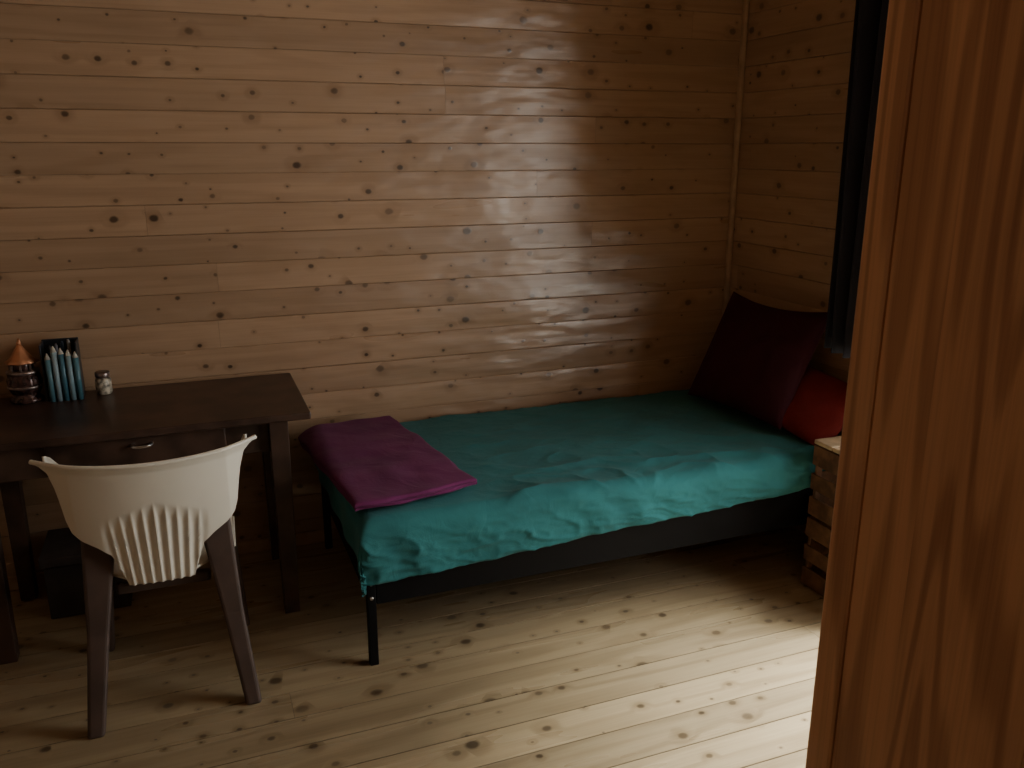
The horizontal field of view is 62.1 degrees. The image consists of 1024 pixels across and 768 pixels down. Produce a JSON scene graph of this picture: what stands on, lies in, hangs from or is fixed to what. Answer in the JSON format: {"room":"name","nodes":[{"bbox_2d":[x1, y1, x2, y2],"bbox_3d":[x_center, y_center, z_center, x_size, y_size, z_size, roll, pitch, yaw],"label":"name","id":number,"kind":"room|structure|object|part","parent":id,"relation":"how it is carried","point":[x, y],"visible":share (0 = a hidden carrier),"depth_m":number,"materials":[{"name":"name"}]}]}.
{"room":"bedroom","nodes":[
{"label":"bedroom","id":0,"kind":"room"},
{"bbox_2d":[0,0,742,576],"bbox_3d":[-0.685,-0.585,3.326,3.630,2.550,0.052,-6,17,-20],"label":"wall","id":1,"kind":"structure","parent":0,"point":[402,210],"depth_m":3.32,"materials":[{"name":"brown wood"}]},
{"bbox_2d":[8,527,340,590],"bbox_3d":[-0.688,0.626,3.625,3.600,0.055,0.015,-6,17,-20],"label":"baseboard","id":2,"kind":"structure","parent":1,"relation":"attached to","point":[314,536],"depth_m":3.49,"materials":[{"name":"brown wood"}]},
{"bbox_2d":[722,0,749,315],"bbox_3d":[1.011,-0.749,3.916,0.023,2.550,0.023,-6,17,-20],"label":"trim","id":3,"kind":"structure","parent":1,"relation":"attached to","point":[745,12],"depth_m":3.82,"materials":[{"name":"brown wood"}]},
{"bbox_2d":[0,526,828,767],"bbox_3d":[0.185,1.273,1.488,3.730,0.051,4.910,-6,17,-20],"label":"floor","id":4,"kind":"structure","parent":0,"point":[703,655],"depth_m":2.69,"materials":[{"name":"brown wood"}]},
{"bbox_2d":[38,528,132,618],"bbox_3d":[-1.541,0.672,3.107,0.280,0.237,0.260,-6,17,-20],"label":"storage box","id":5,"kind":"object","parent":4,"relation":"on","point":[60,558],"visible":0.47,"depth_m":2.98,"materials":[{"name":"grey cardboard"}]},
{"bbox_3d":[-1.541,0.577,3.081,0.280,0.039,0.260,-6,17,-20],"label":"lid","id":6,"kind":"part","parent":5,"relation":"part of","materials":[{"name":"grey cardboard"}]},
{"bbox_2d":[28,434,261,738],"bbox_3d":[-1.056,0.530,2.575,0.584,0.802,0.493,-6,17,-20],"label":"garden chair","id":7,"kind":"object","parent":4,"relation":"on","point":[150,525],"visible":1,"depth_m":2.38,"materials":[{"name":"beige plastic"}]},
{"bbox_3d":[-1.291,0.346,2.458,0.057,0.371,0.220,1,16,2],"label":"arm","id":8,"kind":"part","parent":7,"relation":"part of","materials":[{"name":"beige plastic"}]},
{"bbox_3d":[-1.158,0.695,2.404,0.095,0.575,0.199,-1,16,-5],"label":"leg","id":9,"kind":"part","parent":7,"relation":"part of","materials":[{"name":"brown plastic"}]},
{"bbox_3d":[-1.311,0.688,2.740,0.081,0.410,0.094,-6,17,-20],"label":"leg","id":10,"kind":"part","parent":7,"relation":"part of","materials":[{"name":"brown plastic"}]},
{"bbox_3d":[-0.994,0.381,2.366,0.576,0.392,0.104,-6,17,-20],"label":"backrest","id":11,"kind":"part","parent":7,"relation":"part of","materials":[{"name":"beige plastic"}]},
{"bbox_3d":[-1.023,0.580,2.502,0.260,0.035,0.025,-6,17,-20],"label":"rail","id":12,"kind":"part","parent":7,"relation":"part of","materials":[{"name":"brown plastic"}]},
{"bbox_3d":[-1.073,0.514,2.617,0.440,0.045,0.372,-6,17,-20],"label":"seat","id":13,"kind":"part","parent":7,"relation":"part of","materials":[{"name":"beige plastic"}]},
{"bbox_3d":[-0.839,0.662,2.523,0.128,0.575,0.176,-6,17,-20],"label":"leg","id":14,"kind":"part","parent":7,"relation":"part of","materials":[{"name":"brown plastic"}]},
{"bbox_3d":[-0.838,0.299,2.625,0.057,0.371,0.220,-15,21,-42],"label":"arm","id":15,"kind":"part","parent":7,"relation":"part of","materials":[{"name":"beige plastic"}]},
{"bbox_3d":[-0.944,0.650,2.876,0.081,0.410,0.094,-6,17,-20],"label":"leg","id":16,"kind":"part","parent":7,"relation":"part of","materials":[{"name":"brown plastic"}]},
{"bbox_2d":[0,373,310,664],"bbox_3d":[-1.279,0.437,3.007,1.085,0.750,0.560,-6,17,-20],"label":"desk","id":17,"kind":"object","parent":4,"relation":"on","point":[159,422],"visible":0.99,"depth_m":2.84,"materials":[{"name":"brown wood"}]},
{"bbox_3d":[-1.631,0.545,2.664,0.062,0.725,0.062,-6,17,-20],"label":"leg","id":18,"kind":"part","parent":17,"relation":"part of","materials":[{"name":"brown wood"}]},
{"bbox_3d":[-1.785,0.438,3.051,0.062,0.725,0.062,-6,17,-20],"label":"leg","id":19,"kind":"part","parent":17,"relation":"part of","materials":[{"name":"brown wood"}]},
{"bbox_2d":[4,338,44,404],"bbox_3d":[-1.693,-0.049,2.941,0.112,0.222,0.112,-6,17,-20],"label":"lantern","id":20,"kind":"object","parent":17,"relation":"on","point":[24,381],"visible":1,"depth_m":2.91,"materials":[{"name":"brown metal"}]},
{"bbox_2d":[38,337,85,401],"bbox_3d":[-1.575,-0.052,2.979,0.118,0.207,0.096,-6,17,-20],"label":"pencils","id":21,"kind":"object","parent":17,"relation":"on","point":[61,364],"visible":1,"depth_m":2.95,"materials":[{"name":"paint"}]},
{"bbox_2d":[94,370,112,394],"bbox_3d":[-1.466,-0.006,3.049,0.054,0.081,0.054,-6,17,-20],"label":"spice jar","id":22,"kind":"object","parent":17,"relation":"on","point":[103,382],"visible":1,"depth_m":3.03,"materials":[{"name":"clear glass"}]},
{"bbox_3d":[-1.466,-0.035,3.041,0.050,0.020,0.050,-6,17,-20],"label":"lid","id":23,"kind":"part","parent":22,"relation":"part of","materials":[{"name":"grey metal"}]},
{"bbox_3d":[-1.194,0.211,2.722,0.530,0.094,0.014,-6,17,-20],"label":"drawer","id":24,"kind":"part","parent":17,"relation":"part of","materials":[{"name":"brown wood"}]},
{"bbox_3d":[-1.177,0.196,2.699,0.070,0.011,0.034,-6,17,-20],"label":"handle","id":25,"kind":"part","parent":17,"relation":"part of","materials":[{"name":"metal"}]},
{"bbox_3d":[-0.950,0.352,3.360,0.062,0.725,0.062,-6,17,-20],"label":"leg","id":26,"kind":"part","parent":17,"relation":"part of","materials":[{"name":"brown wood"}]},
{"bbox_3d":[-0.792,0.462,2.964,0.062,0.725,0.062,-6,17,-20],"label":"leg","id":27,"kind":"part","parent":17,"relation":"part of","materials":[{"name":"brown wood"}]},
{"bbox_2d":[315,389,825,665],"bbox_3d":[0.274,0.451,3.369,1.944,0.530,0.959,-6,17,-20],"label":"bed","id":28,"kind":"object","parent":4,"relation":"on","point":[561,486],"visible":0.77,"depth_m":3.00,"materials":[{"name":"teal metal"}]},
{"bbox_2d":[298,416,476,510],"bbox_3d":[-0.471,0.271,3.042,0.423,0.071,0.831,-8,17,-25],"label":"folded blanket","id":29,"kind":"object","parent":28,"relation":"on","point":[375,462],"visible":1,"depth_m":2.93,"materials":[{"name":"purple fabric"}]},
{"bbox_3d":[0.439,0.509,2.981,1.860,0.195,0.020,-6,17,-20],"label":"rail","id":30,"kind":"part","parent":28,"relation":"part of","materials":[{"name":"black metal"}]},
{"bbox_2d":[688,292,826,429],"bbox_3d":[1.010,-0.116,3.538,0.252,0.446,0.561,-8,17,-27],"label":"pillow","id":31,"kind":"object","parent":28,"relation":"on","point":[757,358],"visible":0.99,"depth_m":3.44,"materials":[{"name":"red fabric"}]},
{"bbox_2d":[781,365,846,445],"bbox_3d":[1.160,0.073,3.328,0.224,0.251,0.441,-8,17,-26],"label":"pillow","id":32,"kind":"object","parent":28,"relation":"on","point":[816,410],"visible":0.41,"depth_m":3.24,"materials":[{"name":"red fabric"}]},
{"bbox_2d":[801,436,840,596],"bbox_3d":[1.292,0.514,3.042,0.274,0.580,0.379,-6,17,-20],"label":"nightstand","id":33,"kind":"object","parent":4,"relation":"on","point":[826,454],"visible":0.25,"depth_m":3.12,"materials":[{"name":"brown wood"}]},
{"bbox_3d":[1.123,0.626,3.200,0.022,0.280,0.014,-6,17,-20],"label":"post","id":34,"kind":"part","parent":33,"relation":"part of","materials":[{"name":"brown wood"}]},
{"bbox_3d":[1.123,0.353,3.124,0.022,0.280,0.014,-6,17,-20],"label":"post","id":35,"kind":"part","parent":33,"relation":"part of","materials":[{"name":"brown wood"}]},
{"bbox_2d":[729,0,855,532],"bbox_3d":[1.678,-0.323,2.380,0.082,2.550,3.480,-6,17,-20],"label":"wall","id":36,"kind":"structure","parent":0,"point":[798,52],"depth_m":3.50,"materials":[{"name":"brown wood"}]},
{"bbox_2d":[824,0,888,357],"bbox_3d":[1.537,-0.630,2.160,0.267,1.480,1.900,-6,17,-20],"label":"window","id":37,"kind":"structure","parent":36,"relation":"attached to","point":[870,18],"depth_m":2.87,"materials":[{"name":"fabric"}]},
{"bbox_3d":[0.683,0.499,0.260,0.040,2.100,0.090,-6,17,-20],"label":"door frame","id":38,"kind":"structure","parent":0,"visible":0},
{"label":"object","id":39,"kind":"object","parent":38,"relation":"attached to","visible":0},
{"bbox_2d":[805,0,922,767],"bbox_3d":[0.437,0.285,1.101,0.046,2.038,0.052,-4,16,-16],"label":"door frame","id":40,"kind":"structure","parent":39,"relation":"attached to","point":[904,16],"depth_m":1.00,"materials":[{"name":"brown wood"}]},
{"bbox_2d":[832,0,1023,767],"bbox_3d":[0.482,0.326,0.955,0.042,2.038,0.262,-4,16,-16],"label":"door","id":41,"kind":"structure","parent":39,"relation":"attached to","point":[933,676],"depth_m":0.88,"materials":[{"name":"brown wood"}]}
]}

